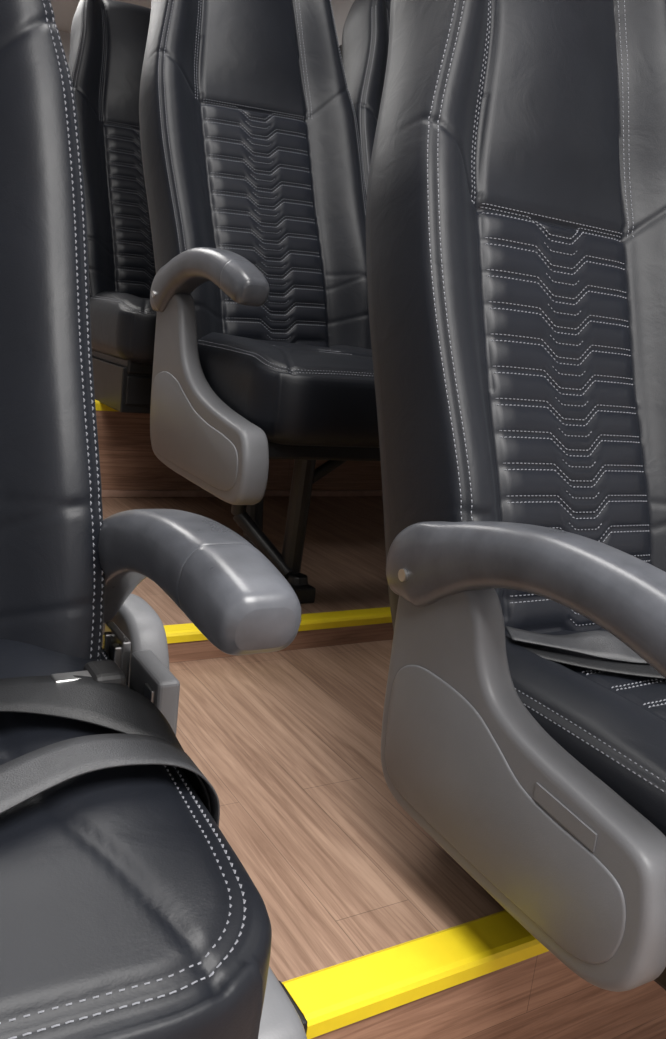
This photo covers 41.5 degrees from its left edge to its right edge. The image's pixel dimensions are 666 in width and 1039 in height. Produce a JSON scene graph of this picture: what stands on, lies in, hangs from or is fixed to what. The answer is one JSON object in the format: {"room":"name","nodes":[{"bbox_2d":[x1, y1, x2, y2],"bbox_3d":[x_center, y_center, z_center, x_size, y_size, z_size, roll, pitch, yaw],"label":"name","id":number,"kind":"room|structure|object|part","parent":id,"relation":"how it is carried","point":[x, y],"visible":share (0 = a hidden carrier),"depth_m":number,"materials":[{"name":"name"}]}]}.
{"room":"vehicle interior","nodes":[
{"label":"vehicle interior","id":0,"kind":"room"},
{"bbox_2d":[59,30,70,62],"bbox_3d":[-1.996,-1.296,3.986,2.520,2.020,0.050,-1,15,-31],"label":"wall","id":1,"kind":"structure","parent":0,"point":[65,36],"depth_m":4.13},
{"bbox_2d":[51,0,150,32],"bbox_3d":[-0.387,-1.576,1.292,2.620,0.050,6.000,-1,15,-31],"label":"ceiling","id":2,"kind":"structure","parent":0,"point":[64,11],"depth_m":3.79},
{"bbox_2d":[331,0,354,44],"bbox_3d":[0.600,-0.594,2.178,0.050,2.020,5.900,-1,15,-31],"label":"wall","id":3,"kind":"structure","parent":0,"point":[340,8],"depth_m":3.05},
{"bbox_2d":[96,410,665,1038],"bbox_3d":[-0.582,0.131,1.675,2.518,0.570,5.898,-1,15,-31],"label":"floor","id":4,"kind":"structure","parent":0,"point":[287,740],"depth_m":1.11,"materials":[{"name":"brown wood"}]},
{"bbox_2d":[95,400,116,410],"bbox_3d":[-0.692,-0.299,2.262,1.550,0.024,0.042,-1,15,-31],"label":"trim","id":5,"kind":"structure","parent":4,"relation":"on","point":[99,406],"depth_m":2.29,"materials":[{"name":"yellow plastic"}]},
{"bbox_2d":[68,0,156,413],"bbox_3d":[-0.449,-0.875,2.399,0.501,1.096,0.799,-1,15,-31],"label":"seat","id":6,"kind":"object","parent":4,"relation":"on","point":[108,38],"visible":0.37,"depth_m":2.42,"materials":[{"name":"black leather"},{"name":"black painted steel"},{"name":"grey plastic"}]},
{"bbox_3d":[-0.430,-0.365,2.401,0.420,0.110,0.406,-1,15,-31],"label":"seat","id":7,"kind":"part","parent":6,"relation":"part of","materials":[{"name":"black paint"}]},
{"bbox_2d":[90,291,156,364],"bbox_3d":[-0.405,-0.504,2.355,0.450,0.162,0.480,-1,15,-31],"label":"cushion","id":8,"kind":"object","parent":6,"relation":"on","point":[123,323],"depth_m":2.12,"materials":[{"name":"black leather"}]},
{"bbox_2d":[0,0,306,1038],"bbox_3d":[-0.361,-0.031,0.626,0.592,1.288,0.722,-1,15,-31],"label":"seat","id":9,"kind":"object","parent":4,"relation":"on","point":[127,910],"visible":1,"depth_m":0.60,"materials":[{"name":"black leather"},{"name":"grey plastic"},{"name":"black painted steel"}]},
{"bbox_3d":[-0.445,-0.249,0.701,0.478,0.909,0.408,-3,16,-31],"label":"backrest","id":10,"kind":"part","parent":9,"relation":"part of","materials":[{"name":"black leather"}]},
{"bbox_3d":[-0.204,0.164,0.806,0.014,0.130,0.054,-1,15,-31],"label":"hinge plate","id":11,"kind":"part","parent":9,"relation":"part of","materials":[{"name":"black plastic"}]},
{"bbox_2d":[0,639,271,1038],"bbox_3d":[-0.340,0.235,0.536,0.526,0.178,0.422,-1,19,-31],"label":"cushion","id":12,"kind":"object","parent":9,"relation":"on","point":[127,910],"depth_m":0.51,"materials":[{"name":"black leather"}]},
{"bbox_3d":[-0.149,0.048,0.710,0.063,0.114,0.434,-1,2,-31],"label":"armrest","id":13,"kind":"part","parent":9,"relation":"part of","materials":[{"name":"grey plastic"}]},
{"bbox_3d":[-0.132,0.281,0.781,0.046,0.333,0.433,-1,15,-31],"label":"panel","id":14,"kind":"part","parent":9,"relation":"part of","materials":[{"name":"grey plastic"}]},
{"bbox_2d":[102,490,382,496],"bbox_3d":[-0.890,-0.063,2.182,2.518,0.018,0.014,-1,15,-31],"label":"trim","id":15,"kind":"structure","parent":4,"relation":"attached to","point":[105,493],"depth_m":2.48,"materials":[{"name":"brown wood"}]},
{"bbox_2d":[139,0,380,603],"bbox_3d":[-0.089,-0.528,1.740,0.514,1.289,0.815,-1,15,-31],"label":"seat","id":16,"kind":"object","parent":4,"relation":"on","point":[251,151],"visible":0.87,"depth_m":1.76,"materials":[{"name":"black leather"},{"name":"grey plastic"},{"name":"black painted steel"}]},
{"bbox_3d":[-0.253,-0.165,1.560,0.005,0.162,0.453,-1,14,-29],"label":"panel plate","id":17,"kind":"part","parent":16,"relation":"part of","materials":[{"name":"grey plastic"}]},
{"bbox_3d":[-0.230,-0.230,1.550,0.046,0.333,0.492,-1,15,-31],"label":"panel","id":18,"kind":"part","parent":16,"relation":"part of","materials":[{"name":"grey plastic"}]},
{"bbox_3d":[-0.230,-0.414,1.543,0.063,0.118,0.452,-1,15,-31],"label":"armrest","id":19,"kind":"part","parent":16,"relation":"part of","materials":[{"name":"grey plastic"}]},
{"bbox_3d":[-0.164,-0.754,1.871,0.478,0.909,0.408,-5,17,-30],"label":"backrest","id":20,"kind":"part","parent":16,"relation":"part of","materials":[{"name":"black leather"}]},
{"bbox_2d":[197,332,379,447],"bbox_3d":[-0.025,-0.253,1.698,0.450,0.162,0.480,-1,15,-31],"label":"cushion","id":21,"kind":"object","parent":16,"relation":"on","point":[300,390],"depth_m":1.47,"materials":[{"name":"black leather"}]},
{"bbox_2d":[163,607,391,643],"bbox_3d":[-0.213,0.186,1.479,1.550,0.018,0.042,-1,15,-31],"label":"trim","id":22,"kind":"structure","parent":4,"relation":"attached to","point":[177,633],"depth_m":1.58,"materials":[{"name":"yellow plastic"}]},
{"bbox_2d":[342,0,390,197],"bbox_3d":[0.314,-0.540,1.999,0.505,1.289,0.795,-1,15,-31],"label":"seat","id":23,"kind":"object","parent":4,"relation":"on","point":[365,35],"visible":0.02,"depth_m":1.97,"materials":[{"name":"grey leather"}]},
{"bbox_2d":[279,910,548,1038],"bbox_3d":[0.241,0.415,0.921,0.654,0.020,0.052,-1,15,-31],"label":"trim","id":24,"kind":"structure","parent":4,"relation":"on","point":[328,999],"depth_m":0.81,"materials":[{"name":"yellow plastic"}]},
{"bbox_2d":[366,0,665,991],"bbox_3d":[0.331,-0.134,0.943,0.537,1.065,0.799,-1,15,-31],"label":"seat","id":25,"kind":"object","parent":4,"relation":"on","point":[516,197],"visible":1,"depth_m":0.95,"materials":[{"name":"black leather"},{"name":"grey plastic"},{"name":"black painted steel"}]},
{"bbox_3d":[0.141,0.250,0.801,0.005,0.150,0.339,-1,14,-29],"label":"panel plate","id":26,"kind":"part","parent":25,"relation":"part of","materials":[{"name":"grey plastic"}]},
{"bbox_3d":[0.267,-0.255,1.093,0.478,0.909,0.408,-1,15,-31],"label":"backrest","id":27,"kind":"part","parent":25,"relation":"part of","materials":[{"name":"black leather"}]},
{"bbox_3d":[0.160,0.206,0.799,0.043,0.276,0.377,-1,15,-31],"label":"panel","id":28,"kind":"part","parent":25,"relation":"part of","materials":[{"name":"grey plastic"}]},
{"bbox_3d":[0.186,0.070,0.746,0.063,0.121,0.461,-1,15,-31],"label":"armrest","id":29,"kind":"part","parent":25,"relation":"part of","materials":[{"name":"grey plastic"}]},
{"bbox_3d":[0.189,0.241,0.716,0.003,0.022,0.071,-1,14,-29],"label":"panel lid","id":30,"kind":"part","parent":25,"relation":"part of","materials":[{"name":"grey plastic"}]},
{"bbox_2d":[505,628,665,835],"bbox_3d":[0.387,0.247,0.908,0.450,0.162,0.480,-1,15,-31],"label":"cushion","id":31,"kind":"object","parent":25,"relation":"on","point":[602,704],"depth_m":0.82,"materials":[{"name":"black leather"}]}
]}

